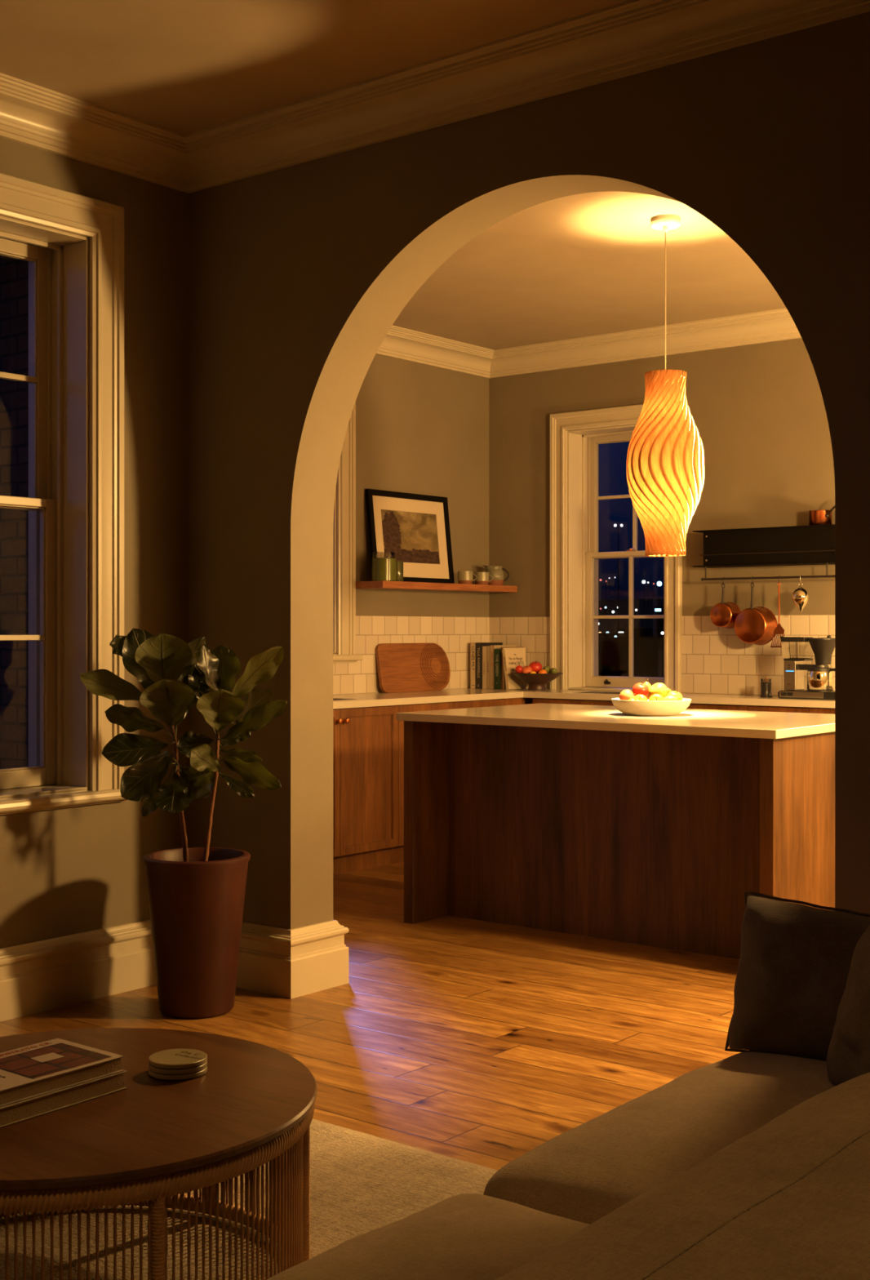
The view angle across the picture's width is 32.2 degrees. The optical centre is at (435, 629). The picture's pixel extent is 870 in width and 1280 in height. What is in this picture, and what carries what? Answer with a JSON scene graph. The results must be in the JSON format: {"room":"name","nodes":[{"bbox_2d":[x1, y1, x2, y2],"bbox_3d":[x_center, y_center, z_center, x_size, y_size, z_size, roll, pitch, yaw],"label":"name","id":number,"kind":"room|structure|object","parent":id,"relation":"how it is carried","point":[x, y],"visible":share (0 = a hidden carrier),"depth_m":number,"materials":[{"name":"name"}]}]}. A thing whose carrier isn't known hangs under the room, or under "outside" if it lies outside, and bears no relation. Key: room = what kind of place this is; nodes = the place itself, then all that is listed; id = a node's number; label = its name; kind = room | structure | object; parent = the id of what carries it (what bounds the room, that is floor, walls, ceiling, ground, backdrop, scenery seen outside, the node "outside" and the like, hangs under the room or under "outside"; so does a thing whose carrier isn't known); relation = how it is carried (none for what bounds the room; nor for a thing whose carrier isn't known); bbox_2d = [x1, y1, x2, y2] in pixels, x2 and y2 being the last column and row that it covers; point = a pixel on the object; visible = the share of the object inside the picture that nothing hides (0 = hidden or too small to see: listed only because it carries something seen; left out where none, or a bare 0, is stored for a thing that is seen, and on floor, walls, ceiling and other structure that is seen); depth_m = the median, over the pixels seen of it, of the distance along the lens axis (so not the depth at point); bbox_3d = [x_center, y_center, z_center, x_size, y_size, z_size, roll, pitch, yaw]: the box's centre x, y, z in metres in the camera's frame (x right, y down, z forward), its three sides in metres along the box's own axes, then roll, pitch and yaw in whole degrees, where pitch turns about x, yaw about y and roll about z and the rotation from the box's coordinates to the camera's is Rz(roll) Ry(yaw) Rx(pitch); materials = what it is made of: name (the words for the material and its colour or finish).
{"room":"living room","nodes":[
{"label":"living room","id":0,"kind":"room"},
{"bbox_2d":[0,254,28,768],"bbox_3d":[-1.847,-0.345,6.299,1.698,3.450,0.099,0,0,39],"label":"wall","id":1,"kind":"structure","parent":0,"point":[14,273],"depth_m":6.13,"materials":[{"name":"brick"}]},
{"bbox_2d":[0,137,188,948],"bbox_3d":[-2.881,-0.245,3.411,0.300,3.050,5.900,0,0,39],"label":"wall","id":2,"kind":"structure","parent":0,"point":[66,871],"depth_m":5.42,"materials":[{"name":"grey paint"}]},
{"bbox_2d":[0,172,126,814],"bbox_3d":[-1.661,-0.445,4.881,0.363,2.109,1.484,0,0,39],"label":"window","id":3,"kind":"structure","parent":2,"relation":"in","point":[74,504],"depth_m":5.30,"materials":[{"name":"beige paint"}]},
{"bbox_2d":[0,919,348,1022],"bbox_3d":[-2.796,1.165,3.702,1.668,0.230,5.860,0,0,39],"label":"baseboard","id":4,"kind":"structure","parent":2,"relation":"attached to","point":[53,973],"depth_m":5.27,"materials":[{"name":"beige paint"}]},
{"bbox_2d":[142,847,250,1018],"bbox_3d":[-0.801,1.018,5.074,0.358,0.525,0.358,0,0,39],"label":"planter","id":5,"kind":"object","parent":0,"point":[196,895],"depth_m":4.95,"materials":[{"name":"brown ceramic"}]},
{"bbox_2d":[0,862,748,1170],"bbox_3d":[0.126,1.340,3.884,7.600,0.120,10.400,0,0,39],"label":"floor","id":6,"kind":"structure","parent":0,"point":[484,1043],"depth_m":4.90,"materials":[{"name":"brown wood"}]},
{"bbox_2d":[79,628,287,1018],"bbox_3d":[-0.851,0.637,5.058,0.662,1.286,0.358,0,0,-17],"label":"fiddle leaf fig","id":7,"kind":"object","parent":6,"relation":"on","point":[196,895],"visible":1,"depth_m":5.01,"materials":[{"name":"plant"}]},
{"bbox_2d":[0,1119,497,1279],"bbox_3d":[-0.541,1.273,2.413,2.000,0.011,2.672,0,0,39],"label":"area rug","id":8,"kind":"object","parent":6,"relation":"on","point":[361,1183],"visible":0.25,"depth_m":3.29,"materials":[{"name":"fabric"}]},
{"bbox_2d":[0,1027,317,1279],"bbox_3d":[-0.691,1.073,2.876,0.930,0.385,0.930,0,0,12],"label":"coffee table","id":9,"kind":"object","parent":8,"relation":"on","point":[152,1142],"visible":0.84,"depth_m":2.65,"materials":[{"name":"brown wood"}]},
{"bbox_2d":[0,1070,127,1128],"bbox_3d":[-0.771,0.862,2.835,0.215,0.034,0.312,0,0,38],"label":"book","id":10,"kind":"object","parent":9,"relation":"on","point":[17,1112],"visible":0.48,"depth_m":2.77,"materials":[{"name":"beige paper"}]},
{"bbox_2d":[0,1038,124,1106],"bbox_3d":[-0.768,0.830,2.836,0.203,0.030,0.298,0,0,39],"label":"book","id":11,"kind":"object","parent":10,"relation":"on","point":[31,1071],"visible":1,"depth_m":2.83,"materials":[{"name":"beige paper"}]},
{"bbox_2d":[0,1042,111,1078],"bbox_3d":[-0.735,0.815,2.860,0.156,0.001,0.182,0,0,39],"label":"picture","id":12,"kind":"object","parent":11,"relation":"on","point":[21,1064],"depth_m":2.85},
{"bbox_2d":[148,1065,207,1080],"bbox_3d":[-0.511,0.874,2.997,0.115,0.010,0.115,0,0,39],"label":"coaster","id":13,"kind":"object","parent":9,"relation":"on","point":[162,1077],"visible":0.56,"depth_m":2.95,"materials":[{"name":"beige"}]},
{"bbox_2d":[148,1060,207,1075],"bbox_3d":[-0.511,0.863,2.997,0.115,0.010,0.115,0,0,39],"label":"coaster","id":14,"kind":"object","parent":13,"relation":"on","point":[186,1071],"visible":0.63,"depth_m":2.95,"materials":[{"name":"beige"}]},
{"bbox_2d":[148,1048,207,1069],"bbox_3d":[-0.511,0.852,2.997,0.115,0.011,0.115,0,0,39],"label":"coaster","id":15,"kind":"object","parent":14,"relation":"on","point":[171,1059],"visible":1,"depth_m":2.98,"materials":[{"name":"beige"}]},
{"bbox_2d":[333,705,398,875],"bbox_3d":[-0.689,0.843,7.987,0.576,0.874,0.940,0,0,39],"label":"base cabinet","id":16,"kind":"object","parent":6,"relation":"on","point":[366,739],"visible":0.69,"depth_m":8.00,"materials":[{"name":"brown wood"}]},
{"bbox_2d":[391,698,504,864],"bbox_3d":[-0.088,0.843,8.736,0.576,0.874,0.976,0,0,39],"label":"base cabinet","id":17,"kind":"object","parent":6,"relation":"on","point":[397,852],"visible":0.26,"depth_m":8.26,"materials":[{"name":"brown wood"}]},
{"bbox_2d":[503,697,533,705],"bbox_3d":[0.385,0.843,9.349,0.533,0.874,0.566,0,0,39],"label":"base cabinet","id":18,"kind":"object","parent":6,"relation":"on","point":[511,701],"visible":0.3,"depth_m":9.06,"materials":[{"name":"brown wood"}]},
{"bbox_2d":[333,688,835,708],"bbox_3d":[1.034,0.388,6.766,4.791,0.036,3.789,0,0,39],"label":"countertop","id":19,"kind":"structure","parent":18,"relation":"on","point":[366,700],"depth_m":8.39,"materials":[{"name":"stone"}]},
{"bbox_2d":[333,698,352,700],"bbox_3d":[-0.762,0.456,7.923,0.360,0.168,0.690,0,0,39],"label":"sink","id":20,"kind":"object","parent":19,"relation":"in","point":[333,699],"visible":0.03,"depth_m":8.16,"materials":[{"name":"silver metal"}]},
{"bbox_2d":[375,643,450,693],"bbox_3d":[-0.123,0.226,9.102,0.070,0.294,0.660,0,0,39],"label":"chopping board","id":21,"kind":"object","parent":19,"relation":"on","point":[402,667],"visible":1,"depth_m":9.06,"materials":[{"name":"brown wood"}]},
{"bbox_2d":[470,642,475,688],"bbox_3d":[0.306,0.224,9.594,0.040,0.292,0.216,0,0,39],"label":"cookbook","id":22,"kind":"object","parent":19,"relation":"on","point":[473,645],"visible":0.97,"depth_m":9.51,"materials":[{"name":"beige paper"}]},
{"bbox_2d":[482,645,490,688],"bbox_3d":[0.373,0.235,9.535,0.030,0.268,0.206,0,0,39],"label":"cookbook","id":23,"kind":"object","parent":19,"relation":"on","point":[484,648],"visible":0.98,"depth_m":9.46,"materials":[{"name":"beige paper"}]},
{"bbox_2d":[486,646,490,688],"bbox_3d":[0.397,0.235,9.515,0.028,0.268,0.206,0,0,39],"label":"cookbook","id":24,"kind":"object","parent":19,"relation":"on","point":[488,648],"visible":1,"depth_m":9.43,"materials":[{"name":"beige paper"}]},
{"bbox_2d":[475,642,502,688],"bbox_3d":[0.343,0.225,9.565,0.045,0.290,0.226,0,0,39],"label":"cookbook","id":25,"kind":"object","parent":19,"relation":"on","point":[479,646],"visible":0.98,"depth_m":9.48,"materials":[{"name":"black paper"}]},
{"bbox_2d":[493,648,501,689],"bbox_3d":[0.448,0.243,9.461,0.045,0.252,0.201,0,0,39],"label":"cookbook","id":26,"kind":"object","parent":19,"relation":"on","point":[497,652],"visible":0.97,"depth_m":9.38,"materials":[{"name":"green paper"}]},
{"bbox_2d":[490,644,516,688],"bbox_3d":[0.431,0.233,9.507,0.033,0.274,0.236,0,0,39],"label":"cookbook","id":27,"kind":"object","parent":19,"relation":"on","point":[492,646],"visible":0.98,"depth_m":9.42,"materials":[{"name":"beige paper"}]},
{"bbox_2d":[501,647,515,689],"bbox_3d":[0.486,0.238,9.461,0.012,0.262,0.233,0,0,39],"label":"cookbook","id":28,"kind":"object","parent":19,"relation":"on","point":[501,647],"visible":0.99,"depth_m":9.37,"materials":[{"name":"brown paper"}]},
{"bbox_2d":[502,647,525,689],"bbox_3d":[0.496,0.240,9.453,0.011,0.258,0.232,0,0,39],"label":"cookbook","id":29,"kind":"object","parent":19,"relation":"on","point":[515,648],"visible":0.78,"depth_m":9.37,"materials":[{"name":"beige paper"}]},
{"bbox_2d":[502,649,528,689],"bbox_3d":[0.501,0.247,9.396,0.053,0.246,0.211,0,0,39],"label":"cookbook","id":30,"kind":"object","parent":19,"relation":"on","point":[512,659],"visible":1,"depth_m":9.36,"materials":[{"name":"beige paper"}]},
{"bbox_2d":[511,672,563,690],"bbox_3d":[0.629,0.317,9.288,0.324,0.107,0.324,0,0,39],"label":"fruit bowl","id":31,"kind":"object","parent":19,"relation":"on","point":[536,682],"visible":0.93,"depth_m":9.21,"materials":[{"name":"brown wood"}]},
{"bbox_2d":[515,663,522,673],"bbox_3d":[0.517,0.236,9.268,0.048,0.059,0.048,0,0,39],"label":"plum","id":32,"kind":"object","parent":31,"relation":"in","point":[518,668],"visible":1,"depth_m":9.25,"materials":[{"name":"brown food"}]},
{"bbox_2d":[521,666,532,673],"bbox_3d":[0.566,0.251,9.267,0.067,0.064,0.066,0,0,19],"label":"peach","id":33,"kind":"object","parent":31,"relation":"in","point":[526,669],"visible":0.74,"depth_m":9.24,"materials":[{"name":"brown food"}]},
{"bbox_2d":[528,661,542,673],"bbox_3d":[0.619,0.230,9.288,0.083,0.080,0.083,0,0,3],"label":"apple","id":34,"kind":"object","parent":31,"relation":"in","point":[535,666],"visible":0.87,"depth_m":9.26,"materials":[{"name":"brown food"}]},
{"bbox_2d":[537,669,546,673],"bbox_3d":[0.659,0.270,9.233,0.058,0.058,0.058,0,0,39],"label":"orange","id":35,"kind":"object","parent":31,"relation":"in","point":[541,671],"visible":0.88,"depth_m":9.21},
{"bbox_2d":[542,666,551,673],"bbox_3d":[0.692,0.248,9.294,0.058,0.053,0.072,0,0,-16],"label":"lime","id":36,"kind":"object","parent":31,"relation":"in","point":[547,668],"visible":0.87,"depth_m":9.27,"materials":[{"name":"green food"}]},
{"bbox_2d":[550,667,557,673],"bbox_3d":[0.730,0.256,9.264,0.052,0.048,0.064,0,0,-26],"label":"lime","id":37,"kind":"object","parent":31,"relation":"on","point":[553,670],"visible":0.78,"depth_m":9.24,"materials":[{"name":"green food"}]},
{"bbox_2d":[576,691,620,693],"bbox_3d":[1.020,0.456,8.929,0.400,0.168,0.270,0,0,39],"label":"sink","id":38,"kind":"object","parent":19,"relation":"in","point":[602,692],"visible":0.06,"depth_m":9.09,"materials":[{"name":"silver metal"}]},
{"bbox_2d":[760,676,772,697],"bbox_3d":[1.820,0.315,8.293,0.064,0.111,0.064,0,0,39],"label":"press","id":39,"kind":"object","parent":19,"relation":"on","point":[766,687],"visible":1,"depth_m":8.27,"materials":[{"name":"silver metal"}]},
{"bbox_2d":[777,635,835,700],"bbox_3d":[2.036,0.199,8.094,0.360,0.343,0.162,0,0,39],"label":"coffee machine","id":40,"kind":"object","parent":19,"relation":"on","point":[820,677],"visible":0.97,"depth_m":8.04,"materials":[{"name":"black plastic"}]},
{"bbox_2d":[786,692,792,696],"bbox_3d":[1.907,0.345,8.103,0.032,0.018,0.003,0,0,39],"label":"switch","id":41,"kind":"object","parent":40,"relation":"attached to","point":[788,694],"depth_m":8.10,"materials":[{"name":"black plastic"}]},
{"bbox_2d":[807,635,835,664],"bbox_3d":[2.064,0.105,8.066,0.179,0.157,0.154,0,0,39],"label":"basket","id":42,"kind":"object","parent":40,"relation":"on","point":[823,648],"depth_m":8.01,"materials":[{"name":"black plastic"}]},
{"bbox_2d":[266,1050,869,1279],"bbox_3d":[0.384,0.901,1.911,1.190,0.758,2.757,0,0,39],"label":"sofa","id":43,"kind":"object","parent":6,"relation":"on","point":[749,1165],"visible":0.94,"depth_m":1.96,"materials":[{"name":"beige fabric"}]},
{"bbox_2d":[266,1193,590,1279],"bbox_3d":[-0.020,0.958,1.734,0.784,0.254,1.172,0,0,39],"label":"seat cushion","id":44,"kind":"object","parent":43,"relation":"on","point":[463,1236],"depth_m":2.08,"materials":[{"name":"beige fabric"}]},
{"bbox_2d":[483,1050,835,1224],"bbox_3d":[0.657,0.941,2.577,0.784,0.256,0.980,0,0,39],"label":"seat cushion","id":45,"kind":"object","parent":43,"relation":"on","point":[586,1172],"depth_m":2.48,"materials":[{"name":"beige fabric"}]},
{"bbox_2d":[724,890,869,1061],"bbox_3d":[0.807,0.714,2.991,0.476,0.332,0.220,0,0,42],"label":"throw pillow","id":46,"kind":"object","parent":43,"relation":"on","point":[795,962],"visible":0.8,"depth_m":2.98,"materials":[{"name":"fabric"}]},
{"bbox_2d":[826,924,869,1085],"bbox_3d":[0.818,0.696,2.589,0.192,0.356,0.431,0,0,-15],"label":"throw pillow","id":47,"kind":"object","parent":43,"relation":"on","point":[848,1055],"visible":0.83,"depth_m":2.64,"materials":[{"name":"fabric"}]},
{"bbox_2d":[532,697,613,706],"bbox_3d":[0.966,0.843,8.965,0.708,0.874,0.406,0,0,39],"label":"base cabinet","id":48,"kind":"object","parent":6,"relation":"on","point":[535,700],"visible":0.07,"depth_m":8.88,"materials":[{"name":"brown wood"}]},
{"bbox_2d":[396,702,835,959],"bbox_3d":[0.880,0.821,6.466,1.805,0.918,1.108,0,0,39],"label":"kitchen island","id":49,"kind":"object","parent":6,"relation":"on","point":[606,822],"visible":0.85,"depth_m":6.21,"materials":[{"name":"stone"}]},
{"bbox_2d":[396,702,835,738],"bbox_3d":[0.880,0.379,6.466,1.805,0.034,1.108,0,0,39],"label":"island countertop","id":50,"kind":"structure","parent":49,"relation":"on","point":[695,722],"depth_m":6.15,"materials":[{"name":"stone"}]},
{"bbox_2d":[611,697,691,715],"bbox_3d":[0.924,0.329,6.448,0.340,0.067,0.340,0,0,39],"label":"fruit bowl","id":51,"kind":"object","parent":50,"relation":"on","point":[637,708],"visible":0.9,"depth_m":6.32,"materials":[{"name":"white ceramic"}]},
{"bbox_2d":[619,689,635,700],"bbox_3d":[0.820,0.289,6.428,0.070,0.072,0.073,0,0,8],"label":"apple","id":52,"kind":"object","parent":51,"relation":"in","point":[625,695],"visible":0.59,"depth_m":6.40,"materials":[{"name":"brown food"}]},
{"bbox_2d":[632,682,648,696],"bbox_3d":[0.880,0.257,6.447,0.071,0.069,0.071,0,0,-12],"label":"apple","id":53,"kind":"object","parent":51,"relation":"in","point":[639,688],"visible":0.81,"depth_m":6.42,"materials":[{"name":"brown food"}]},
{"bbox_2d":[633,694,648,700],"bbox_3d":[0.868,0.303,6.379,0.062,0.062,0.061,0,0,-18],"label":"peach","id":54,"kind":"object","parent":51,"relation":"in","point":[638,697],"visible":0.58,"depth_m":6.36,"materials":[{"name":"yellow food"}]},
{"bbox_2d":[644,679,651,699],"bbox_3d":[0.912,0.256,6.511,0.061,0.091,0.061,0,0,-29],"label":"pear","id":55,"kind":"object","parent":51,"relation":"in","point":[646,682],"visible":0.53,"depth_m":6.49,"materials":[{"name":"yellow food"}]},
{"bbox_2d":[648,693,664,701],"bbox_3d":[0.937,0.303,6.369,0.067,0.066,0.064,0,0,36],"label":"peach","id":56,"kind":"object","parent":51,"relation":"in","point":[656,697],"visible":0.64,"depth_m":6.35,"materials":[{"name":"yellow food"}]},
{"bbox_2d":[648,682,667,697],"bbox_3d":[0.954,0.263,6.438,0.079,0.077,0.077,0,0,28],"label":"apple","id":57,"kind":"object","parent":51,"relation":"in","point":[660,688],"visible":0.84,"depth_m":6.41,"materials":[{"name":"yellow food"}]},
{"bbox_2d":[664,695,678,700],"bbox_3d":[0.993,0.304,6.386,0.060,0.054,0.060,0,0,-15],"label":"lemon","id":58,"kind":"object","parent":51,"relation":"in","point":[668,697],"visible":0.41,"depth_m":6.37,"materials":[{"name":"yellow food"}]},
{"bbox_2d":[666,690,682,700],"bbox_3d":[1.023,0.290,6.438,0.067,0.066,0.067,0,0,44],"label":"apple","id":59,"kind":"object","parent":51,"relation":"in","point":[676,694],"visible":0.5,"depth_m":6.42,"materials":[{"name":"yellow food"}]},
{"bbox_2d":[687,702,749,711],"bbox_3d":[1.520,0.843,8.521,0.708,0.874,0.406,0,0,39],"label":"base cabinet","id":60,"kind":"object","parent":6,"relation":"on","point":[700,706],"visible":0.09,"depth_m":8.28,"materials":[{"name":"brown wood"}]},
{"bbox_2d":[747,705,835,714],"bbox_3d":[2.073,0.843,8.076,0.708,0.874,0.406,0,0,39],"label":"base cabinet","id":61,"kind":"object","parent":6,"relation":"on","point":[751,708],"visible":0.06,"depth_m":8.01,"materials":[{"name":"brown wood"}]},
{"bbox_2d":[0,0,786,350],"bbox_3d":[0.126,-1.845,3.884,7.600,0.150,10.400,0,0,39],"label":"ceiling","id":62,"kind":"structure","parent":0,"point":[588,264],"depth_m":4.97,"materials":[{"name":"paint"}]},
{"bbox_2d":[626,214,705,556],"bbox_3d":[0.992,-1.045,6.486,0.334,1.450,0.334,0,0,39],"label":"pendant lamp","id":63,"kind":"object","parent":62,"relation":"hanging from","point":[665,468],"visible":1,"depth_m":6.39,"materials":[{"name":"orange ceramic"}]},
{"bbox_2d":[355,354,488,693],"bbox_3d":[-0.922,-0.245,8.410,0.300,3.050,4.350,0,0,39],"label":"wall","id":64,"kind":"structure","parent":0,"point":[421,428],"depth_m":9.24,"materials":[{"name":"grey paint"}]},
{"bbox_2d":[333,401,363,662],"bbox_3d":[-1.004,-0.589,8.258,0.363,1.557,1.434,0,0,39],"label":"window","id":65,"kind":"structure","parent":64,"relation":"in","point":[344,508],"depth_m":8.64,"materials":[{"name":"beige paint"}]},
{"bbox_2d":[333,615,489,694],"bbox_3d":[-0.836,0.143,8.271,0.008,0.453,3.800,0,0,39],"label":"tile backsplash","id":66,"kind":"structure","parent":64,"relation":"attached to","point":[455,635],"depth_m":9.10,"materials":[{"name":"tile"}]},
{"bbox_2d":[355,580,517,592],"bbox_3d":[0.021,-0.260,9.155,0.237,0.040,1.308,0,0,39],"label":"wall shelf","id":67,"kind":"object","parent":64,"relation":"attached to","point":[382,584],"visible":1,"depth_m":8.98,"materials":[{"name":"brown wood"}]},
{"bbox_2d":[372,551,395,581],"bbox_3d":[-0.294,-0.364,8.689,0.140,0.168,0.140,0,0,39],"label":"candle jar","id":68,"kind":"object","parent":67,"relation":"on","point":[384,568],"visible":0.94,"depth_m":8.63,"materials":[{"name":"green glass"}]},
{"bbox_2d":[395,560,403,581],"bbox_3d":[-0.222,-0.341,8.811,0.076,0.121,0.076,0,0,39],"label":"candle jar","id":69,"kind":"object","parent":67,"relation":"on","point":[399,564],"visible":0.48,"depth_m":8.78,"materials":[{"name":"green glass"}]},
{"bbox_2d":[364,488,454,583],"bbox_3d":[-0.144,-0.551,9.065,0.083,0.544,0.745,0,0,39],"label":"framed picture","id":70,"kind":"object","parent":67,"relation":"on","point":[415,527],"visible":0.75,"depth_m":9.08,"materials":[{"name":"black wood"}]},
{"bbox_2d":[381,509,439,564],"bbox_3d":[-0.146,-0.556,9.067,0.033,0.317,0.529,0,0,39],"label":"print","id":71,"kind":"object","parent":70,"relation":"attached to","point":[413,535],"depth_m":9.08},
{"bbox_2d":[457,570,476,584],"bbox_3d":[0.195,-0.321,9.294,0.110,0.082,0.093,0,0,13],"label":"mug","id":72,"kind":"object","parent":67,"relation":"on","point":[464,576],"visible":0.88,"depth_m":9.26,"materials":[{"name":"ceramic"}]},
{"bbox_2d":[474,572,493,584],"bbox_3d":[0.300,-0.320,9.409,0.108,0.080,0.091,0,0,13],"label":"mug","id":73,"kind":"object","parent":67,"relation":"on","point":[482,578],"visible":0.88,"depth_m":9.38,"materials":[{"name":"ceramic"}]},
{"bbox_2d":[484,565,509,585],"bbox_3d":[0.384,-0.344,9.550,0.140,0.128,0.136,0,0,24],"label":"jug","id":74,"kind":"object","parent":67,"relation":"on","point":[496,572],"visible":0.77,"depth_m":9.50,"materials":[{"name":"ceramic"}]},
{"bbox_2d":[188,11,869,929],"bbox_3d":[0.750,-0.245,4.421,7.300,3.050,0.220,0,0,39],"label":"wall","id":75,"kind":"structure","parent":0,"point":[299,274],"depth_m":5.07,"materials":[{"name":"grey paint"}]},
{"bbox_2d":[0,0,869,193],"bbox_3d":[-0.564,-1.703,1.745,5.400,0.154,5.600,0,0,39],"label":"trim","id":76,"kind":"structure","parent":75,"relation":"attached to","point":[627,38],"depth_m":4.83,"materials":[{"name":"beige paint"}]},
{"bbox_2d":[376,307,801,378],"bbox_3d":[1.423,-1.703,6.459,5.800,0.154,3.800,0,0,39],"label":"trim","id":77,"kind":"structure","parent":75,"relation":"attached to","point":[774,325],"depth_m":9.04,"materials":[{"name":"beige paint"}]},
{"bbox_2d":[488,337,835,695],"bbox_3d":[2.832,-0.245,7.975,6.100,3.050,0.330,0,0,39],"label":"wall","id":78,"kind":"structure","parent":0,"point":[758,412],"depth_m":8.74,"materials":[{"name":"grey paint"}]},
{"bbox_2d":[550,404,682,693],"bbox_3d":[1.177,-0.489,9.260,0.919,1.719,0.338,0,0,39],"label":"window","id":79,"kind":"structure","parent":78,"relation":"in","point":[584,555],"depth_m":9.39,"materials":[{"name":"beige paint"}]},
{"bbox_2d":[489,614,835,695],"bbox_3d":[2.612,0.143,7.935,5.792,0.453,0.008,0,0,39],"label":"backsplash","id":80,"kind":"structure","parent":78,"relation":"attached to","point":[715,660],"depth_m":8.70,"materials":[{"name":"tile"}]},
{"bbox_2d":[693,524,835,581],"bbox_3d":[2.176,-0.422,8.161,1.655,0.288,0.199,0,0,39],"label":"wall shelf","id":81,"kind":"object","parent":78,"relation":"attached to","point":[812,544],"visible":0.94,"depth_m":8.33,"materials":[{"name":"black metal"}]},
{"bbox_2d":[710,577,740,628],"bbox_3d":[1.641,-0.154,8.546,0.152,0.291,0.110,0,0,39],"label":"copper pan","id":82,"kind":"object","parent":81,"relation":"hanging from","point":[722,615],"visible":0.98,"depth_m":8.50,"materials":[{"name":"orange metal"}]},
{"bbox_2d":[710,601,740,628],"bbox_3d":[1.643,-0.084,8.548,0.152,0.152,0.103,0,0,39],"label":"bowl","id":83,"kind":"object","parent":82,"relation":"on","point":[722,615],"depth_m":8.51,"materials":[{"name":"orange metal"}]},
{"bbox_2d":[733,576,777,644],"bbox_3d":[1.787,-0.106,8.441,0.218,0.385,0.130,0,0,39],"label":"copper pan","id":84,"kind":"object","parent":81,"relation":"hanging from","point":[757,625],"visible":0.98,"depth_m":8.39,"materials":[{"name":"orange metal"}]},
{"bbox_2d":[733,606,777,644],"bbox_3d":[1.789,-0.023,8.443,0.218,0.218,0.123,0,0,39],"label":"bowl","id":85,"kind":"object","parent":84,"relation":"on","point":[757,625],"depth_m":8.40,"materials":[{"name":"orange metal"}]},
{"bbox_2d":[770,575,784,647],"bbox_3d":[1.886,-0.102,8.292,0.084,0.395,0.020,0,0,39],"label":"spatula","id":86,"kind":"object","parent":81,"relation":"hanging from","point":[779,630],"visible":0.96,"depth_m":8.28,"materials":[{"name":"brown wood"}]},
{"bbox_2d":[791,574,809,612],"bbox_3d":[1.990,-0.196,8.204,0.096,0.206,0.096,0,0,39],"label":"ornament","id":87,"kind":"object","parent":81,"relation":"hanging from","point":[801,596],"visible":1,"depth_m":8.18,"materials":[{"name":"silver metal"}]},
{"bbox_2d":[808,505,835,525],"bbox_3d":[2.106,-0.631,8.119,0.126,0.129,0.290,0,0,-7],"label":"copper pan","id":88,"kind":"object","parent":81,"relation":"on","point":[815,517],"visible":0.8,"depth_m":8.15,"materials":[{"name":"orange metal"}]},
{"bbox_2d":[808,510,831,525],"bbox_3d":[2.096,-0.607,8.201,0.126,0.081,0.126,0,0,39],"label":"bowl","id":89,"kind":"object","parent":88,"relation":"on","point":[815,517],"depth_m":8.15,"materials":[{"name":"orange metal"}]},
{"label":"outside","id":90,"kind":"structure","parent":0,"visible":0},
{"bbox_2d":[598,598,663,677],"bbox_3d":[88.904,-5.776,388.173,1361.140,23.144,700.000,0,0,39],"label":"hill","id":91,"kind":"structure","parent":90,"point":[637,602],"depth_m":439.02,"materials":[{"name":"black"}]},
{"bbox_2d":[608,577,609,622],"bbox_3d":[40.468,-6.986,350.000,0.248,10.354,0.236,0,0,39],"label":"street lamp","id":92,"kind":"object","parent":91,"relation":"on","point":[609,578],"visible":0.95,"depth_m":349.98,"materials":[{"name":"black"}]},
{"bbox_2d":[614,577,615,621],"bbox_3d":[41.774,-7.078,350.000,0.248,10.459,0.236,0,0,39],"label":"street lamp","id":93,"kind":"object","parent":91,"relation":"on","point":[615,577],"visible":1,"depth_m":349.98,"materials":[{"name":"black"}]},
{"bbox_2d":[598,632,635,636],"bbox_3d":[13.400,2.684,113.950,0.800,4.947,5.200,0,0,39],"label":"building","id":94,"kind":"structure","parent":91,"relation":"on","point":[600,634],"depth_m":113.40,"materials":[{"name":"black"}]},
{"bbox_2d":[598,636,635,676],"bbox_3d":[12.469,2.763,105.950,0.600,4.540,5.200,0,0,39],"label":"building","id":95,"kind":"structure","parent":91,"relation":"on","point":[613,651],"depth_m":105.62,"materials":[{"name":"black"}]},
{"bbox_2d":[613,524,622,627],"bbox_3d":[24.326,-5.505,200.000,0.995,17.048,0.849,0,0,39],"label":"mast","id":96,"kind":"object","parent":91,"relation":"on","point":[615,525],"visible":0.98,"depth_m":199.95,"materials":[{"name":"black"}]},
{"bbox_2d":[616,627,659,677],"bbox_3d":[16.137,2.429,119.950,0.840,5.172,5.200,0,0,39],"label":"building","id":97,"kind":"structure","parent":91,"relation":"on","point":[646,641],"depth_m":120.10,"materials":[{"name":"black"}]},
{"bbox_2d":[642,580,645,622],"bbox_3d":[44.293,-6.084,320.000,0.744,9.000,0.708,0,0,39],"label":"street lamp","id":98,"kind":"object","parent":91,"relation":"on","point":[643,581],"visible":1,"depth_m":319.98,"materials":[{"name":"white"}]},
{"bbox_2d":[652,605,663,649],"bbox_3d":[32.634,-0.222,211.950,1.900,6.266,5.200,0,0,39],"label":"building","id":99,"kind":"structure","parent":91,"relation":"on","point":[657,610],"depth_m":209.90,"materials":[{"name":"black"}]},
{"bbox_2d":[657,581,662,605],"bbox_3d":[46.121,-5.686,310.000,1.054,8.696,1.002,0,0,39],"label":"street lamp","id":100,"kind":"object","parent":91,"relation":"on","point":[659,583],"visible":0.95,"depth_m":309.91,"materials":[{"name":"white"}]},
{"bbox_2d":[661,631,663,677],"bbox_3d":[18.102,2.327,120.000,0.248,4.404,0.236,0,0,39],"label":"street lamp","id":101,"kind":"object","parent":91,"relation":"on","point":[662,633],"visible":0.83,"depth_m":119.95,"materials":[{"name":"black"}]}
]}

